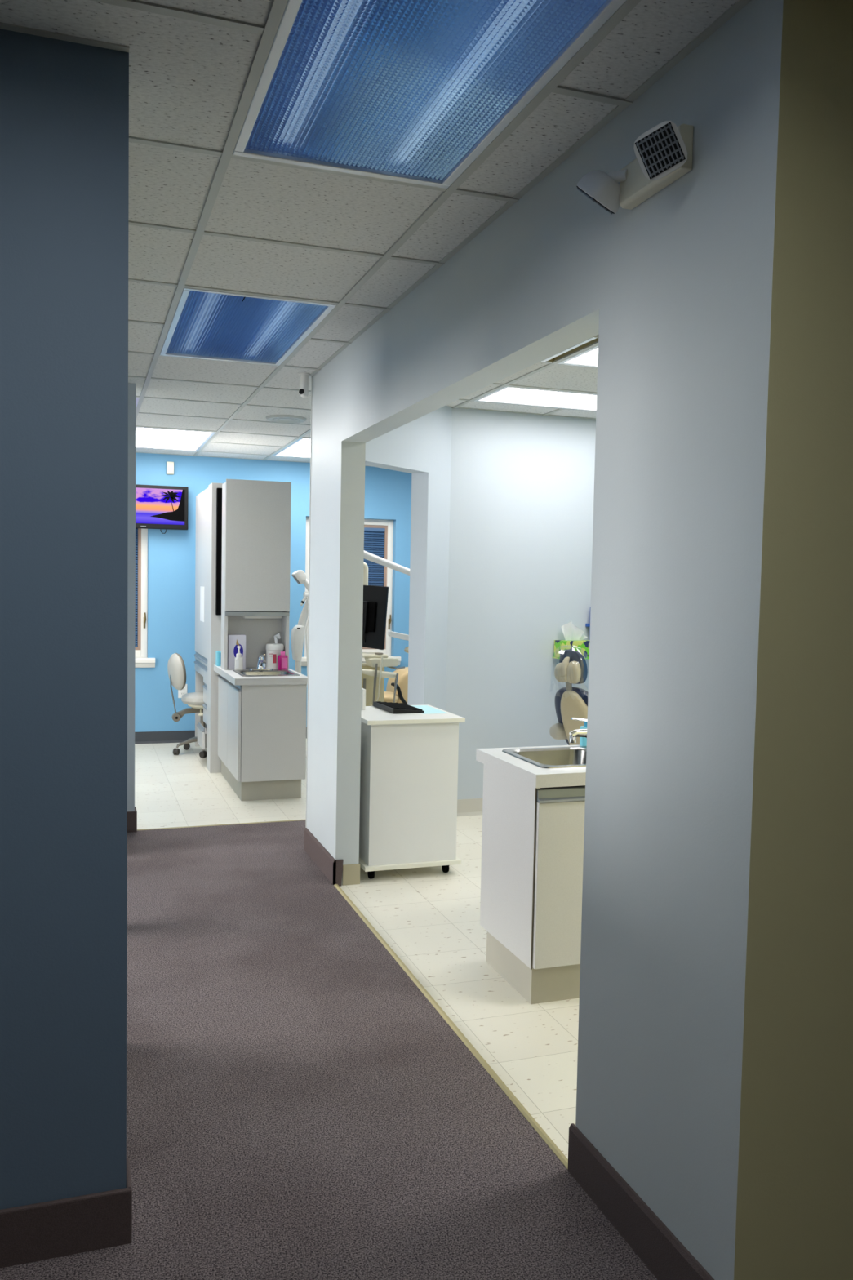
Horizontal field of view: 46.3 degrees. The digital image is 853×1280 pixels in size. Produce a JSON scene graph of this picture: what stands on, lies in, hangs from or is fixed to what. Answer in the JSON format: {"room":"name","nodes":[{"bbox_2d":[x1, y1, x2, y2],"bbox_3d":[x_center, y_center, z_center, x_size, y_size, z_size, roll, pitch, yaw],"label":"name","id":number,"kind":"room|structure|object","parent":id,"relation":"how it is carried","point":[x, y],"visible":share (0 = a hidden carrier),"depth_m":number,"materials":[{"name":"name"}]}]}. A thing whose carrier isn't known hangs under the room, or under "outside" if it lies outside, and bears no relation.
{"room":"dental clinic","nodes":[
{"label":"dental clinic","id":0,"kind":"room"},
{"bbox_2d":[0,29,128,1209],"bbox_3d":[-2.122,0.057,1.679,3.097,2.555,0.120,0,3,-19],"label":"wall","id":1,"kind":"structure","parent":0,"point":[64,105],"depth_m":2.08,"materials":[{"name":"paint"}]},
{"bbox_2d":[0,1156,132,1267],"bbox_3d":[-2.137,1.267,1.744,3.109,0.130,0.134,0,3,-19],"label":"baseboard","id":2,"kind":"structure","parent":1,"relation":"attached to","point":[45,1230],"depth_m":2.15,"materials":[{"name":"brown rubber"}]},
{"bbox_2d":[127,382,135,811],"bbox_3d":[-2.432,-0.167,5.465,1.600,2.555,0.120,0,3,-19],"label":"wall","id":3,"kind":"structure","parent":0,"point":[131,387],"depth_m":5.67,"materials":[{"name":"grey paint"}]},
{"bbox_2d":[127,806,137,832],"bbox_3d":[-2.259,1.045,5.597,1.212,0.128,0.132,0,3,-19],"label":"baseboard","id":4,"kind":"structure","parent":3,"relation":"attached to","point":[131,815],"depth_m":5.72,"materials":[{"name":"brown rubber"}]},
{"bbox_2d":[137,819,306,830],"bbox_3d":[-1.006,1.104,6.015,1.445,0.011,0.022,0,3,-19],"label":"trim","id":5,"kind":"structure","parent":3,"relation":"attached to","point":[293,820],"depth_m":5.93,"materials":[{"name":"beige plastic"}]},
{"bbox_2d":[134,452,411,732],"bbox_3d":[-2.164,-0.514,8.952,7.800,2.860,0.160,0,3,-19],"label":"wall","id":6,"kind":"structure","parent":0,"point":[388,492],"depth_m":8.90,"materials":[{"name":"blue paint"}]},
{"bbox_2d":[134,528,155,667],"bbox_3d":[-2.871,-0.452,8.665,0.986,1.390,0.175,0,3,-19],"label":"window","id":7,"kind":"structure","parent":6,"relation":"in","point":[142,660],"depth_m":8.83,"materials":[{"name":"white"}]},
{"bbox_2d":[135,528,137,646],"bbox_3d":[-2.890,-0.502,8.714,0.701,1.133,0.028,0,3,-19],"label":"window blind","id":8,"kind":"object","parent":7,"relation":"attached to","point":[136,568],"visible":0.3,"depth_m":8.82,"materials":[{"name":"blue"}]},
{"bbox_2d":[135,484,188,533],"bbox_3d":[-2.425,-1.136,8.674,0.675,0.413,0.117,0,3,-19],"label":"television","id":9,"kind":"object","parent":6,"relation":"attached to","point":[157,507],"visible":0.78,"depth_m":8.65,"materials":[{"name":"black plastic"}]},
{"bbox_2d":[166,461,173,475],"bbox_3d":[-2.250,-1.509,8.750,0.062,0.114,0.043,0,3,-19],"label":"sensor","id":10,"kind":"object","parent":6,"relation":"attached to","point":[170,465],"visible":1,"depth_m":8.73,"materials":[{"name":"beige plastic"}]},
{"bbox_2d":[177,684,187,697],"bbox_3d":[-2.180,0.457,8.918,0.080,0.125,0.010,0,3,-19],"label":"wall outlet","id":11,"kind":"object","parent":6,"relation":"attached to","point":[180,692],"visible":0.53,"depth_m":8.92,"materials":[{"name":"white plastic"}]},
{"bbox_2d":[134,727,306,744],"bbox_3d":[-2.162,0.866,8.948,7.800,0.105,0.016,0,3,-19],"label":"baseboard","id":12,"kind":"structure","parent":6,"relation":"attached to","point":[171,736],"depth_m":8.88,"materials":[{"name":"grey"}]},
{"bbox_2d":[301,516,400,666],"bbox_3d":[-0.724,-0.452,9.412,0.984,1.390,0.175,0,3,-19],"label":"window","id":13,"kind":"structure","parent":6,"relation":"in","point":[388,525],"depth_m":9.55,"materials":[{"name":"white"}]},
{"bbox_2d":[363,527,384,586],"bbox_3d":[-0.744,-0.503,9.461,0.699,1.133,0.028,0,3,-19],"label":"window blind","id":14,"kind":"object","parent":13,"relation":"attached to","point":[366,529],"visible":0.12,"depth_m":9.53,"materials":[{"name":"blue plastic"}]},
{"bbox_2d":[0,820,657,1279],"bbox_3d":[0.258,1.361,1.997,7.800,0.008,8.430,0,3,-19],"label":"floor","id":15,"kind":"structure","parent":0,"point":[299,1108],"depth_m":2.74,"materials":[{"name":"carpet"}]},
{"bbox_2d":[134,738,579,1159],"bbox_3d":[-0.255,1.330,3.471,8.200,0.120,11.950,0,3,-19],"label":"floor","id":16,"kind":"structure","parent":0,"point":[429,917],"depth_m":4.21,"materials":[{"name":"beige tile"}]},
{"bbox_2d":[167,653,206,757],"bbox_3d":[-1.898,0.530,8.371,0.533,0.851,0.481,0,3,-19],"label":"stool","id":17,"kind":"object","parent":16,"relation":"on","point":[176,669],"visible":0.59,"depth_m":8.24,"materials":[{"name":"grey plastic"}]},
{"bbox_2d":[194,482,223,773],"bbox_3d":[-1.601,-0.119,8.155,0.541,2.185,1.330,0,3,-19],"label":"tall cabinet","id":18,"kind":"object","parent":16,"relation":"on","point":[207,633],"depth_m":7.61,"materials":[{"name":"grey laminate"}]},
{"bbox_2d":[200,586,204,622],"bbox_3d":[-1.836,-0.294,8.157,0.002,0.285,0.260,0,3,-19],"label":"paper note","id":19,"kind":"object","parent":18,"relation":"attached to","point":[202,588],"visible":1,"depth_m":8.16,"materials":[{"name":"white paper"}]},
{"bbox_2d":[217,675,306,800],"bbox_3d":[-1.198,0.652,7.114,0.458,0.779,1.050,0,3,-19],"label":"base cabinet","id":20,"kind":"object","parent":16,"relation":"on","point":[262,728],"visible":0.97,"depth_m":6.64,"materials":[{"name":"grey laminate"}]},
{"bbox_2d":[213,664,307,685],"bbox_3d":[-1.191,0.240,7.082,0.497,0.044,1.095,0,3,-19],"label":"countertop","id":21,"kind":"structure","parent":20,"relation":"on","point":[230,675],"depth_m":6.60,"materials":[{"name":"white laminate"}]},
{"bbox_2d":[215,650,221,666],"bbox_3d":[-1.534,0.137,7.414,0.053,0.108,0.092,0,3,-19],"label":"carton","id":22,"kind":"object","parent":21,"relation":"on","point":[218,653],"visible":0.53,"depth_m":7.37,"materials":[{"name":"blue cardboard"}]},
{"bbox_2d":[227,634,245,669],"bbox_3d":[-1.369,0.085,7.171,0.125,0.246,0.082,0,3,-19],"label":"glove box","id":23,"kind":"object","parent":21,"relation":"on","point":[233,640],"visible":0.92,"depth_m":7.13,"materials":[{"name":"white cardboard"}]},
{"bbox_2d":[234,645,243,670],"bbox_3d":[-1.337,0.127,7.095,0.054,0.172,0.057,2,4,21],"label":"soap dispenser","id":24,"kind":"object","parent":21,"relation":"on","point":[238,664],"visible":1,"depth_m":7.08,"materials":[{"name":"white plastic"}]},
{"bbox_2d":[234,657,243,670],"bbox_3d":[-1.337,0.168,7.100,0.058,0.088,0.036,0,3,-19],"label":"bottle","id":25,"kind":"object","parent":24,"relation":"on","point":[238,664],"depth_m":7.08,"materials":[{"name":"white plastic"}]},
{"bbox_2d":[221,479,291,669],"bbox_3d":[-1.232,-0.465,7.202,0.465,1.346,0.196,0,3,-19],"label":"upper cabinet","id":26,"kind":"object","parent":21,"relation":"on","point":[255,569],"visible":0.96,"depth_m":7.11,"materials":[{"name":"grey laminate"}]},
{"bbox_2d":[242,615,281,618],"bbox_3d":[-1.195,-0.169,7.248,0.280,0.023,0.050,-1,4,-28],"label":"light","id":27,"kind":"object","parent":26,"relation":"attached to","point":[243,616],"visible":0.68,"depth_m":7.22,"materials":[{"name":"white plastic"}]},
{"bbox_2d":[248,653,272,671],"bbox_3d":[-1.155,0.155,7.012,0.170,0.124,0.168,0,3,-19],"label":"faucet","id":28,"kind":"object","parent":21,"relation":"on","point":[261,664],"visible":1,"depth_m":7.03,"materials":[{"name":"silver metal"}]},
{"bbox_2d":[233,669,300,676],"bbox_3d":[-1.113,0.292,6.908,0.394,0.135,0.454,0,3,-19],"label":"sink","id":29,"kind":"object","parent":21,"relation":"in","point":[245,673],"visible":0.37,"depth_m":7.00,"materials":[{"name":"metal"}]},
{"bbox_2d":[266,633,284,669],"bbox_3d":[-1.106,0.077,7.268,0.130,0.260,0.130,0,3,-19],"label":"wipes canister","id":30,"kind":"object","parent":21,"relation":"on","point":[273,651],"visible":0.92,"depth_m":7.22,"materials":[{"name":"white plastic"}]},
{"bbox_2d":[266,649,283,669],"bbox_3d":[-1.107,0.139,7.272,0.122,0.136,0.122,0,3,-19],"label":"tub","id":31,"kind":"object","parent":30,"relation":"in","point":[271,655],"depth_m":7.22,"materials":[{"name":"white plastic"}]},
{"bbox_2d":[277,651,287,669],"bbox_3d":[-1.038,0.148,7.196,0.068,0.130,0.041,0,3,-19],"label":"mouthwash bottle","id":32,"kind":"object","parent":21,"relation":"on","point":[282,658],"visible":1,"depth_m":7.18,"materials":[{"name":"pink plastic"}]},
{"bbox_2d":[290,569,308,756],"bbox_3d":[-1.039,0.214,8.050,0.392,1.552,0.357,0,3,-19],"label":"dental chair","id":33,"kind":"object","parent":16,"relation":"on","point":[297,637],"visible":0.38,"depth_m":7.98,"materials":[{"name":"white plastic"}]},
{"bbox_2d":[361,561,404,706],"bbox_3d":[-0.405,0.189,7.978,0.382,1.636,0.516,0,3,-19],"label":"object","id":34,"kind":"object","parent":16,"relation":"on","point":[373,673],"visible":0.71,"depth_m":7.85,"materials":[{"name":"beige"}]},
{"bbox_2d":[362,585,388,649],"bbox_3d":[-0.447,-0.183,8.004,0.283,0.514,0.090,3,4,33],"label":"monitor","id":35,"kind":"object","parent":34,"relation":"attached to","point":[375,597],"visible":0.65,"depth_m":7.99,"materials":[{"name":"black plastic"}]},
{"bbox_2d":[364,657,399,667],"bbox_3d":[-0.355,0.174,7.875,0.234,0.069,0.180,0,3,-19],"label":"tray","id":36,"kind":"object","parent":34,"relation":"on","point":[389,662],"depth_m":7.80,"materials":[{"name":"beige plastic"}]},
{"bbox_2d":[383,666,408,704],"bbox_3d":[-0.239,0.609,8.787,0.514,0.712,0.549,0,3,-19],"label":"dental chair","id":37,"kind":"object","parent":16,"relation":"on","point":[402,691],"visible":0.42,"depth_m":8.74,"materials":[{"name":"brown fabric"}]},
{"bbox_2d":[387,631,408,653],"bbox_3d":[-0.082,0.472,7.915,0.470,1.090,0.260,0,3,-19],"label":"lamp","id":38,"kind":"object","parent":16,"relation":"on","point":[397,635],"visible":0.19,"depth_m":7.82,"materials":[{"name":"white plastic"}]},
{"bbox_2d":[359,704,465,878],"bbox_3d":[-0.143,0.773,5.188,0.507,0.800,0.548,0,3,-19],"label":"rolling cart","id":39,"kind":"object","parent":16,"relation":"on","point":[409,766],"visible":0.74,"depth_m":4.95,"materials":[{"name":"white plastic"}]},
{"bbox_2d":[361,688,365,709],"bbox_3d":[-0.344,0.309,5.279,0.018,0.108,0.100,0,3,-19],"label":"card holder","id":40,"kind":"object","parent":39,"relation":"on","point":[363,691],"visible":0.5,"depth_m":5.23,"materials":[{"name":"white plastic"}]},
{"bbox_2d":[373,701,424,713],"bbox_3d":[-0.149,0.353,5.267,0.170,0.028,0.315,0,4,-22],"label":"keyboard","id":41,"kind":"object","parent":39,"relation":"on","point":[393,708],"visible":1,"depth_m":5.18,"materials":[{"name":"black plastic"}]},
{"bbox_2d":[410,705,448,714],"bbox_3d":[-0.006,0.368,5.288,0.135,0.001,0.330,0,3,-19],"label":"paper sheet","id":42,"kind":"object","parent":39,"relation":"on","point":[428,709],"visible":0.79,"depth_m":5.28,"materials":[{"name":"teal"}]},
{"bbox_2d":[480,764,585,1004],"bbox_3d":[0.680,0.879,3.807,0.813,0.779,0.496,0,3,-19],"label":"base cabinet","id":43,"kind":"object","parent":16,"relation":"on","point":[532,838],"visible":0.37,"depth_m":3.51,"materials":[{"name":"grey laminate"}]},
{"bbox_2d":[475,744,586,787],"bbox_3d":[0.686,0.466,3.794,0.850,0.046,0.543,0,3,-19],"label":"countertop","id":44,"kind":"structure","parent":43,"relation":"on","point":[535,776],"depth_m":3.52,"materials":[{"name":"white laminate"}]},
{"bbox_2d":[502,746,586,788],"bbox_3d":[0.551,0.519,3.771,0.434,0.165,0.389,0,3,-19],"label":"sink","id":45,"kind":"object","parent":44,"relation":"in","point":[571,756],"visible":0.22,"depth_m":3.91,"materials":[{"name":"metal"}]},
{"bbox_2d":[568,717,587,742],"bbox_3d":[0.636,0.365,3.862,0.182,0.134,0.184,0,3,-19],"label":"faucet","id":46,"kind":"object","parent":44,"relation":"on","point":[574,734],"visible":0.18,"depth_m":3.83,"materials":[{"name":"silver metal"}]},
{"bbox_2d":[579,721,586,746],"bbox_3d":[0.644,0.378,4.033,0.045,0.098,0.030,0,3,-19],"label":"soap bottle","id":47,"kind":"object","parent":44,"relation":"on","point":[583,740],"visible":0.47,"depth_m":4.02,"materials":[{"name":"teal plastic"}]},
{"bbox_2d":[549,649,588,745],"bbox_3d":[1.376,0.582,6.073,1.631,1.139,0.560,-2,4,-41],"label":"dental chair","id":48,"kind":"object","parent":16,"relation":"on","point":[570,701],"visible":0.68,"depth_m":5.58,"materials":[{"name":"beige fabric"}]},
{"bbox_2d":[0,0,751,466],"bbox_3d":[-0.212,-1.431,3.345,8.080,0.311,11.900,0,3,-19],"label":"ceiling","id":49,"kind":"structure","parent":0,"point":[202,215],"depth_m":2.83,"materials":[{"name":"tile"}]},
{"bbox_2d":[135,397,139,408],"bbox_3d":[-2.197,-1.564,6.464,0.610,0.143,1.219,0,3,-19],"label":"ceiling light","id":50,"kind":"object","parent":49,"relation":"attached to","point":[136,398],"visible":0.08,"depth_m":6.11,"materials":[{"name":"white plastic"}]},
{"bbox_2d":[135,426,216,451],"bbox_3d":[-2.022,-1.638,7.814,0.610,0.143,1.219,0,3,-19],"label":"ceiling light","id":51,"kind":"object","parent":49,"relation":"attached to","point":[145,437],"visible":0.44,"depth_m":7.79,"materials":[{"name":"white plastic"}]},
{"bbox_2d":[160,287,337,365],"bbox_3d":[-0.821,-1.417,4.366,0.610,0.143,1.219,0,3,-19],"label":"ceiling light","id":52,"kind":"object","parent":49,"relation":"attached to","point":[210,325],"visible":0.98,"depth_m":4.29,"materials":[{"name":"blue plastic"}]},
{"bbox_2d":[266,414,306,423],"bbox_3d":[-0.941,-1.480,6.685,0.270,0.015,0.270,0,3,-19],"label":"ceiling vent","id":53,"kind":"object","parent":49,"relation":"in","point":[274,418],"visible":1,"depth_m":6.64,"materials":[{"name":"grey metal"}]},
{"bbox_2d":[272,437,310,457],"bbox_3d":[-0.870,-1.638,8.215,0.610,0.143,1.219,0,3,-19],"label":"ceiling light","id":54,"kind":"object","parent":49,"relation":"attached to","point":[300,448],"visible":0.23,"depth_m":8.33,"materials":[{"name":"white plastic"}]},
{"bbox_2d":[298,373,310,398],"bbox_3d":[-0.643,-1.336,5.244,0.061,0.125,0.060,0,3,-19],"label":"security camera","id":55,"kind":"object","parent":49,"relation":"attached to","point":[304,391],"visible":1,"depth_m":5.22,"materials":[{"name":"white plastic"}]},
{"bbox_2d":[232,0,626,188],"bbox_3d":[-0.021,-1.269,2.067,0.610,0.143,1.219,0,3,-19],"label":"ceiling light","id":56,"kind":"object","parent":49,"relation":"attached to","point":[413,91],"visible":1,"depth_m":2.15,"materials":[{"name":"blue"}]},
{"bbox_2d":[474,386,596,411],"bbox_3d":[0.920,-1.468,5.854,1.219,0.143,0.510,0,3,-19],"label":"ceiling light","id":57,"kind":"object","parent":49,"relation":"attached to","point":[507,394],"visible":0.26,"depth_m":5.81,"materials":[{"name":"white plastic"}]},
{"bbox_2d":[541,334,598,362],"bbox_3d":[0.445,-1.360,4.478,0.585,0.077,0.575,0,3,-19],"label":"ceiling vent","id":58,"kind":"object","parent":49,"relation":"in","point":[594,339],"visible":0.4,"depth_m":4.59,"materials":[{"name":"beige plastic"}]},
{"bbox_2d":[557,345,598,367],"bbox_3d":[1.297,-1.398,4.770,1.219,0.143,0.610,0,3,-19],"label":"ceiling light","id":59,"kind":"object","parent":49,"relation":"attached to","point":[588,357],"visible":0.15,"depth_m":4.78,"materials":[{"name":"white plastic"}]},
{"bbox_2d":[568,348,598,364],"bbox_3d":[1.296,-1.337,4.773,1.143,0.005,0.534,0,3,-19],"label":"diffuser","id":60,"kind":"object","parent":59,"relation":"attached to","point":[589,357],"depth_m":4.77,"materials":[{"name":"white plastic"}]},
{"bbox_2d":[364,551,409,575],"bbox_3d":[-0.293,-0.966,7.898,1.050,1.155,0.090,0,3,-19],"label":"lamp arm","id":61,"kind":"object","parent":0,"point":[368,556],"visible":0.08,"depth_m":7.89,"materials":[{"name":"white plastic"}]},
{"bbox_2d":[364,405,452,711],"bbox_3d":[-0.233,-0.145,5.843,0.187,2.555,1.180,3,4,34],"label":"wall","id":62,"kind":"structure","parent":0,"point":[421,447],"depth_m":6.05,"materials":[{"name":"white paint"}]},
{"bbox_2d":[445,408,595,799],"bbox_3d":[1.355,-0.164,6.709,2.629,2.555,0.120,0,3,-19],"label":"wall","id":63,"kind":"structure","parent":0,"point":[522,485],"depth_m":6.35,"materials":[{"name":"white paint"}]},
{"bbox_2d":[457,798,482,816],"bbox_3d":[1.353,1.063,6.715,2.629,0.105,0.016,0,3,-19],"label":"baseboard","id":64,"kind":"structure","parent":63,"relation":"attached to","point":[471,806],"depth_m":6.34,"materials":[{"name":"grey"}]},
{"bbox_2d":[552,621,589,659],"bbox_3d":[0.957,-0.001,6.453,0.250,0.243,0.122,0,3,-19],"label":"tissue box","id":65,"kind":"object","parent":63,"relation":"attached to","point":[574,636],"visible":0.81,"depth_m":6.42,"materials":[{"name":"green cardboard"}]},
{"bbox_2d":[585,607,591,637],"bbox_3d":[1.166,-0.109,6.559,0.245,0.215,0.044,0,3,-19],"label":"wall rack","id":66,"kind":"object","parent":63,"relation":"attached to","point":[586,624],"visible":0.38,"depth_m":6.51,"materials":[{"name":"blue plastic"}]},
{"bbox_2d":[306,0,837,1279],"bbox_3d":[0.041,-0.012,3.612,0.117,2.555,3.758,0,3,-19],"label":"wall","id":67,"kind":"structure","parent":0,"point":[704,300],"depth_m":2.04,"materials":[{"name":"grey paint"}]},
{"bbox_2d":[305,376,312,827],"bbox_3d":[-0.629,-0.126,5.368,0.014,2.555,0.006,0,3,-19],"label":"trim","id":68,"kind":"structure","parent":67,"relation":"attached to","point":[311,376],"depth_m":5.36,"materials":[{"name":"white paint"}]},
{"bbox_2d":[304,827,343,885],"bbox_3d":[-0.534,1.106,5.125,0.048,0.128,0.663,0,3,-19],"label":"baseboard","id":69,"kind":"structure","parent":67,"relation":"attached to","point":[331,868],"depth_m":5.00,"materials":[{"name":"brown rubber"}]},
{"bbox_2d":[342,863,359,885],"bbox_3d":[-0.365,1.139,4.844,0.087,0.100,0.006,0,3,-19],"label":"baseboard","id":70,"kind":"object","parent":67,"relation":"attached to","point":[351,873],"visible":1,"depth_m":4.84,"materials":[{"name":"beige"}]},
{"bbox_2d":[333,884,568,1168],"bbox_3d":[-0.035,1.257,3.658,0.022,0.013,2.472,0,3,-19],"label":"trim","id":71,"kind":"structure","parent":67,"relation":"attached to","point":[526,1113],"depth_m":3.16,"materials":[{"name":"beige plastic"}]},
{"bbox_2d":[576,120,693,214],"bbox_3d":[0.430,-0.980,2.107,0.137,0.124,0.375,0,3,-19],"label":"emergency light","id":72,"kind":"object","parent":67,"relation":"attached to","point":[664,153],"visible":1,"depth_m":2.04,"materials":[{"name":"beige plastic"}]},
{"bbox_2d":[568,1123,714,1279],"bbox_3d":[0.467,1.294,2.194,0.012,0.128,0.647,0,3,-19],"label":"baseboard","id":73,"kind":"structure","parent":67,"relation":"attached to","point":[665,1256],"depth_m":2.22,"materials":[{"name":"brown rubber"}]},
{"bbox_2d":[784,0,852,1279],"bbox_3d":[2.353,0.098,2.494,3.515,2.555,0.120,0,3,-19],"label":"wall","id":74,"kind":"structure","parent":0,"point":[820,1229],"depth_m":1.89,"materials":[{"name":"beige paint"}]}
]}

